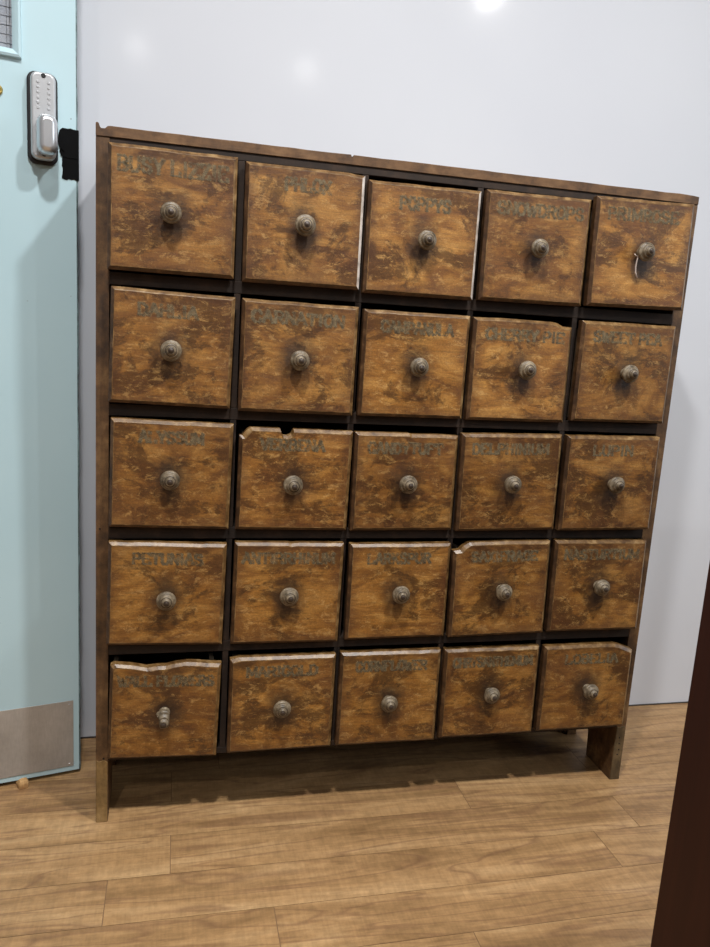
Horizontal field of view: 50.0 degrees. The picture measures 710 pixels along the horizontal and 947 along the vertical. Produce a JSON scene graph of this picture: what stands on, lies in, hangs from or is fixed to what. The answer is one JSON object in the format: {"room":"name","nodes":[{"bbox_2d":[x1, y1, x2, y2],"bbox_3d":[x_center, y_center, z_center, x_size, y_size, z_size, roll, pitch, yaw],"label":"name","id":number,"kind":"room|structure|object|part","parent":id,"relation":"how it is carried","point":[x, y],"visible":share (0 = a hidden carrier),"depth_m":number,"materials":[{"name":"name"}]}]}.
{"room":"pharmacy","nodes":[
{"label":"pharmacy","id":0,"kind":"room"},
{"bbox_2d":[0,703,687,946],"bbox_3d":[1.239,1.033,-0.555,4.580,0.030,5.021,1,11,-13],"label":"floor","id":1,"kind":"structure","parent":0,"point":[519,839],"depth_m":1.23,"materials":[{"name":"brown wood"}]},
{"bbox_2d":[15,777,28,788],"bbox_3d":[-0.596,0.537,1.353,0.018,0.016,0.064,-4,13,-35],"label":"wedge","id":2,"kind":"object","parent":1,"relation":"on","point":[22,783],"visible":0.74,"depth_m":1.33,"materials":[{"name":"brown wood"}]},
{"bbox_2d":[96,122,698,821],"bbox_3d":[0.054,0.033,1.360,0.966,1.083,0.304,1,11,-13],"label":"base cabinet","id":3,"kind":"object","parent":1,"relation":"on","point":[380,443],"visible":1,"depth_m":1.22,"materials":[{"name":"brown wood"}]},
{"bbox_3d":[-0.413,0.029,1.277,0.018,1.065,0.252,1,11,-13],"label":"panel","id":4,"kind":"part","parent":3,"relation":"part of","materials":[{"name":"brown wood"}]},
{"bbox_3d":[-0.306,0.390,1.210,0.022,0.031,0.030,3,11,-13],"label":"knob","id":5,"kind":"part","parent":3,"relation":"part of","materials":[{"name":"grey metal"}]},
{"bbox_3d":[-0.308,0.381,1.231,0.172,0.167,0.016,3,11,-13],"label":"drawer","id":6,"kind":"part","parent":3,"relation":"part of","materials":[{"name":"brown wood"}]},
{"bbox_3d":[-0.291,0.197,1.173,0.030,0.030,0.030,2,11,-12],"label":"knob","id":7,"kind":"part","parent":3,"relation":"part of","materials":[{"name":"grey metal"}]},
{"bbox_3d":[-0.295,0.188,1.194,0.178,0.168,0.016,2,11,-12],"label":"drawer","id":8,"kind":"part","parent":3,"relation":"part of","materials":[{"name":"brown wood"}]},
{"bbox_3d":[-0.277,0.010,1.138,0.030,0.030,0.029,2,11,-13],"label":"knob","id":9,"kind":"part","parent":3,"relation":"part of","materials":[{"name":"grey metal"}]},
{"bbox_3d":[-0.280,0.002,1.160,0.180,0.166,0.016,2,11,-13],"label":"drawer","id":10,"kind":"part","parent":3,"relation":"part of","materials":[{"name":"brown wood"}]},
{"bbox_3d":[-0.267,-0.178,1.104,0.031,0.031,0.030,2,10,-14],"label":"knob","id":11,"kind":"part","parent":3,"relation":"part of","materials":[{"name":"grey metal"}]},
{"bbox_3d":[-0.258,-0.365,1.065,0.030,0.030,0.029,1,11,-14],"label":"knob","id":12,"kind":"part","parent":3,"relation":"part of","materials":[{"name":"grey metal"}]},
{"bbox_3d":[-0.271,-0.184,1.126,0.177,0.167,0.016,2,10,-14],"label":"drawer","id":13,"kind":"part","parent":3,"relation":"part of","materials":[{"name":"brown wood"}]},
{"bbox_3d":[-0.260,-0.372,1.087,0.178,0.170,0.016,1,11,-14],"label":"drawer","id":14,"kind":"part","parent":3,"relation":"part of","materials":[{"name":"brown wood"}]},
{"bbox_3d":[-0.123,0.383,1.273,0.176,0.169,0.016,1,11,-14],"label":"drawer","id":15,"kind":"part","parent":3,"relation":"part of","materials":[{"name":"brown wood"}]},
{"bbox_3d":[-0.120,0.388,1.251,0.030,0.030,0.029,1,11,-14],"label":"knob","id":16,"kind":"part","parent":3,"relation":"part of","materials":[{"name":"grey metal"}]},
{"bbox_3d":[-0.110,0.194,1.238,0.177,0.170,0.016,2,10,-14],"label":"drawer","id":17,"kind":"part","parent":3,"relation":"part of","materials":[{"name":"brown wood"}]},
{"bbox_3d":[-0.105,0.197,1.216,0.031,0.031,0.030,2,10,-14],"label":"knob","id":18,"kind":"part","parent":3,"relation":"part of","materials":[{"name":"grey metal"}]},
{"bbox_3d":[-0.096,0.018,1.183,0.031,0.031,0.030,2,11,-14],"label":"knob","id":19,"kind":"part","parent":3,"relation":"part of","materials":[{"name":"grey metal"}]},
{"bbox_3d":[-0.097,0.010,1.205,0.179,0.163,0.016,2,11,-14],"label":"drawer","id":20,"kind":"part","parent":3,"relation":"part of","materials":[{"name":"brown wood"}]},
{"bbox_3d":[-0.087,-0.177,1.169,0.178,0.168,0.016,2,10,-13],"label":"drawer","id":21,"kind":"part","parent":3,"relation":"part of","materials":[{"name":"brown wood"}]},
{"bbox_3d":[-0.083,-0.171,1.148,0.030,0.030,0.030,2,10,-13],"label":"knob","id":22,"kind":"part","parent":3,"relation":"part of","materials":[{"name":"grey metal"}]},
{"bbox_3d":[-0.076,-0.366,1.133,0.178,0.168,0.016,1,11,-14],"label":"drawer","id":23,"kind":"part","parent":3,"relation":"part of","materials":[{"name":"brown wood"}]},
{"bbox_3d":[-0.072,-0.363,1.111,0.031,0.031,0.030,1,11,-14],"label":"knob","id":24,"kind":"part","parent":3,"relation":"part of","materials":[{"name":"grey metal"}]},
{"bbox_3d":[0.023,-0.041,1.492,0.926,0.953,0.007,1,11,-13],"label":"panel","id":25,"kind":"part","parent":3,"relation":"part of","materials":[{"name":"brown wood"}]},
{"bbox_2d":[108,617,628,654],"bbox_3d":[0.033,0.263,1.425,0.926,0.019,0.242,1,11,-13],"label":"shelf","id":26,"kind":"object","parent":3,"relation":"attached to","point":[535,639],"depth_m":1.31,"materials":[{"name":"brown wood"}]},
{"bbox_2d":[108,505,642,538],"bbox_3d":[0.045,0.076,1.390,0.926,0.019,0.242,1,11,-13],"label":"shelf","id":27,"kind":"object","parent":3,"relation":"attached to","point":[113,532],"depth_m":1.26,"materials":[{"name":"brown wood"}]},
{"bbox_2d":[109,401,656,433],"bbox_3d":[0.057,-0.111,1.355,0.926,0.019,0.242,1,11,-13],"label":"shelf","id":28,"kind":"object","parent":3,"relation":"attached to","point":[450,425],"depth_m":1.23,"materials":[{"name":"brown wood"}]},
{"bbox_3d":[0.057,0.385,1.316,0.178,0.169,0.016,1,10,-13],"label":"drawer","id":29,"kind":"part","parent":3,"relation":"part of","materials":[{"name":"brown wood"}]},
{"bbox_3d":[0.059,0.392,1.294,0.030,0.030,0.029,1,10,-13],"label":"knob","id":30,"kind":"part","parent":3,"relation":"part of","materials":[{"name":"grey metal"}]},
{"bbox_2d":[109,271,671,324],"bbox_3d":[0.069,-0.298,1.321,0.926,0.019,0.242,1,11,-13],"label":"shelf","id":31,"kind":"object","parent":3,"relation":"attached to","point":[475,308],"depth_m":1.23,"materials":[{"name":"brown wood"}]},
{"bbox_3d":[0.105,-0.458,1.180,0.926,0.012,0.017,1,11,-13],"label":"rail","id":32,"kind":"part","parent":3,"relation":"part of","materials":[{"name":"brown wood"}]},
{"bbox_3d":[0.071,0.197,1.283,0.175,0.167,0.016,1,11,-14],"label":"drawer","id":33,"kind":"part","parent":3,"relation":"part of","materials":[{"name":"brown wood"}]},
{"bbox_3d":[0.076,0.201,1.261,0.030,0.030,0.030,1,11,-14],"label":"knob","id":34,"kind":"part","parent":3,"relation":"part of","materials":[{"name":"grey metal"}]},
{"bbox_3d":[0.080,0.014,1.250,0.175,0.162,0.016,1,11,-14],"label":"drawer","id":35,"kind":"part","parent":3,"relation":"part of","materials":[{"name":"brown wood"}]},
{"bbox_3d":[0.086,0.018,1.228,0.030,0.030,0.030,1,11,-14],"label":"knob","id":36,"kind":"part","parent":3,"relation":"part of","materials":[{"name":"grey metal"}]},
{"bbox_3d":[0.093,-0.172,1.213,0.176,0.166,0.016,1,12,-14],"label":"drawer","id":37,"kind":"part","parent":3,"relation":"part of","materials":[{"name":"brown wood"}]},
{"bbox_3d":[0.101,-0.166,1.192,0.030,0.030,0.030,1,12,-14],"label":"knob","id":38,"kind":"part","parent":3,"relation":"part of","materials":[{"name":"grey metal"}]},
{"bbox_3d":[0.103,-0.359,1.178,0.180,0.166,0.016,1,11,-13],"label":"drawer","id":39,"kind":"part","parent":3,"relation":"part of","materials":[{"name":"brown wood"}]},
{"bbox_3d":[0.110,-0.355,1.157,0.030,0.030,0.029,1,11,-13],"label":"knob","id":40,"kind":"part","parent":3,"relation":"part of","materials":[{"name":"grey metal"}]},
{"bbox_3d":[0.238,0.388,1.361,0.178,0.166,0.016,1,10,-12],"label":"drawer","id":41,"kind":"part","parent":3,"relation":"part of","materials":[{"name":"brown wood"}]},
{"bbox_3d":[0.241,0.391,1.339,0.029,0.029,0.029,1,10,-12],"label":"knob","id":42,"kind":"part","parent":3,"relation":"part of","materials":[{"name":"grey metal"}]},
{"bbox_3d":[0.250,0.199,1.324,0.178,0.170,0.016,0,10,-13],"label":"drawer","id":43,"kind":"part","parent":3,"relation":"part of","materials":[{"name":"brown wood"}]},
{"bbox_3d":[0.255,0.204,1.303,0.029,0.029,0.029,0,10,-13],"label":"knob","id":44,"kind":"part","parent":3,"relation":"part of","materials":[{"name":"grey metal"}]},
{"bbox_3d":[0.259,0.015,1.288,0.179,0.167,0.016,0,11,-13],"label":"drawer","id":45,"kind":"part","parent":3,"relation":"part of","materials":[{"name":"brown wood"}]},
{"bbox_3d":[0.263,0.018,1.266,0.030,0.030,0.029,0,11,-13],"label":"knob","id":46,"kind":"part","parent":3,"relation":"part of","materials":[{"name":"grey metal"}]},
{"bbox_3d":[0.271,-0.170,1.259,0.176,0.167,0.016,1,10,-14],"label":"drawer","id":47,"kind":"part","parent":3,"relation":"part of","materials":[{"name":"brown wood"}]},
{"bbox_3d":[0.281,-0.168,1.237,0.031,0.031,0.030,1,10,-14],"label":"knob","id":48,"kind":"part","parent":3,"relation":"part of","materials":[{"name":"grey metal"}]},
{"bbox_3d":[0.287,-0.359,1.219,0.179,0.168,0.016,1,11,-13],"label":"drawer","id":49,"kind":"part","parent":3,"relation":"part of","materials":[{"name":"brown wood"}]},
{"bbox_3d":[0.291,-0.354,1.198,0.030,0.030,0.029,1,11,-13],"label":"knob","id":50,"kind":"part","parent":3,"relation":"part of","materials":[{"name":"grey metal"}]},
{"bbox_3d":[0.422,0.392,1.405,0.178,0.166,0.016,1,10,-13],"label":"drawer","id":51,"kind":"part","parent":3,"relation":"part of","materials":[{"name":"brown wood"}]},
{"bbox_3d":[0.429,0.397,1.384,0.030,0.030,0.029,1,10,-13],"label":"knob","id":52,"kind":"part","parent":3,"relation":"part of","materials":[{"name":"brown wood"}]},
{"bbox_3d":[0.433,0.201,1.369,0.178,0.168,0.016,1,10,-12],"label":"drawer","id":53,"kind":"part","parent":3,"relation":"part of","materials":[{"name":"brown wood"}]},
{"bbox_3d":[0.437,0.202,1.346,0.030,0.030,0.029,1,10,-12],"label":"knob","id":54,"kind":"part","parent":3,"relation":"part of","materials":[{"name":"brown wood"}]},
{"bbox_3d":[0.443,0.017,1.332,0.178,0.168,0.016,0,11,-13],"label":"drawer","id":55,"kind":"part","parent":3,"relation":"part of","materials":[{"name":"brown wood"}]},
{"bbox_3d":[0.451,0.020,1.311,0.030,0.030,0.029,0,11,-13],"label":"knob","id":56,"kind":"part","parent":3,"relation":"part of","materials":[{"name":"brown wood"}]},
{"bbox_3d":[0.456,-0.171,1.297,0.177,0.168,0.016,1,12,-14],"label":"drawer","id":57,"kind":"part","parent":3,"relation":"part of","materials":[{"name":"brown wood"}]},
{"bbox_3d":[0.461,-0.167,1.275,0.030,0.030,0.030,1,12,-14],"label":"knob","id":58,"kind":"part","parent":3,"relation":"part of","materials":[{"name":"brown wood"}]},
{"bbox_3d":[0.507,0.046,1.496,0.020,1.065,0.252,1,11,-13],"label":"panel","id":59,"kind":"part","parent":3,"relation":"part of","materials":[{"name":"brown wood"}]},
{"bbox_2d":[634,254,638,277],"bbox_3d":[0.467,-0.345,1.246,0.026,0.048,0.006,-1,11,-23],"label":"string","id":60,"kind":"object","parent":3,"relation":"attached to","point":[634,254],"visible":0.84,"depth_m":1.24,"materials":[{"name":"white fabric"}]},
{"bbox_3d":[0.470,-0.361,1.258,0.178,0.173,0.016,0,11,-13],"label":"drawer","id":61,"kind":"part","parent":3,"relation":"part of","materials":[{"name":"brown wood"}]},
{"bbox_3d":[0.473,-0.360,1.235,0.030,0.030,0.029,0,11,-13],"label":"knob","id":62,"kind":"part","parent":3,"relation":"part of","materials":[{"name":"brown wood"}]},
{"bbox_2d":[651,562,709,946],"bbox_3d":[0.702,0.185,0.524,0.720,1.172,0.488,1,11,-13],"label":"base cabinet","id":63,"kind":"object","parent":1,"relation":"on","point":[682,916],"visible":1,"depth_m":0.68,"materials":[{"name":"brown wood"}]},
{"bbox_2d":[77,0,709,736],"bbox_3d":[0.753,-0.657,1.618,4.580,2.470,0.100,1,11,-13],"label":"wall","id":64,"kind":"structure","parent":0,"point":[603,92],"depth_m":1.43,"materials":[{"name":"white paint"}]},
{"bbox_2d":[0,0,80,782],"bbox_3d":[-0.827,-0.422,1.006,0.875,1.980,0.090,-2,12,-26],"label":"door","id":65,"kind":"structure","parent":64,"relation":"in","point":[40,548],"depth_m":1.23,"materials":[{"name":"blue paint"}]},
{"bbox_3d":[-0.731,-0.923,0.963,0.534,0.609,0.006,-2,12,-26],"label":"glass pane","id":66,"kind":"part","parent":65,"relation":"part of","materials":[{"name":"clear glass"}]},
{"bbox_3d":[-0.879,0.477,1.183,0.832,0.127,0.001,-2,12,-26],"label":"kick plate","id":67,"kind":"part","parent":65,"relation":"part of","materials":[{"name":"metal"}]},
{"bbox_3d":[-0.471,-0.539,1.150,0.035,0.123,0.015,-2,12,-26],"label":"lock plate","id":68,"kind":"part","parent":65,"relation":"part of","materials":[{"name":"silver metal"}]},
{"bbox_3d":[-0.460,-0.506,1.137,0.029,0.056,0.032,-2,12,-26],"label":"turn knob","id":69,"kind":"part","parent":65,"relation":"part of","materials":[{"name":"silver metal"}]},
{"bbox_2d":[80,701,687,738],"bbox_3d":[0.690,0.544,1.791,4.380,0.002,0.002,1,11,-13],"label":"trim","id":70,"kind":"structure","parent":64,"relation":"attached to","point":[686,701],"depth_m":1.79,"materials":[{"name":"white paint"}]}
]}

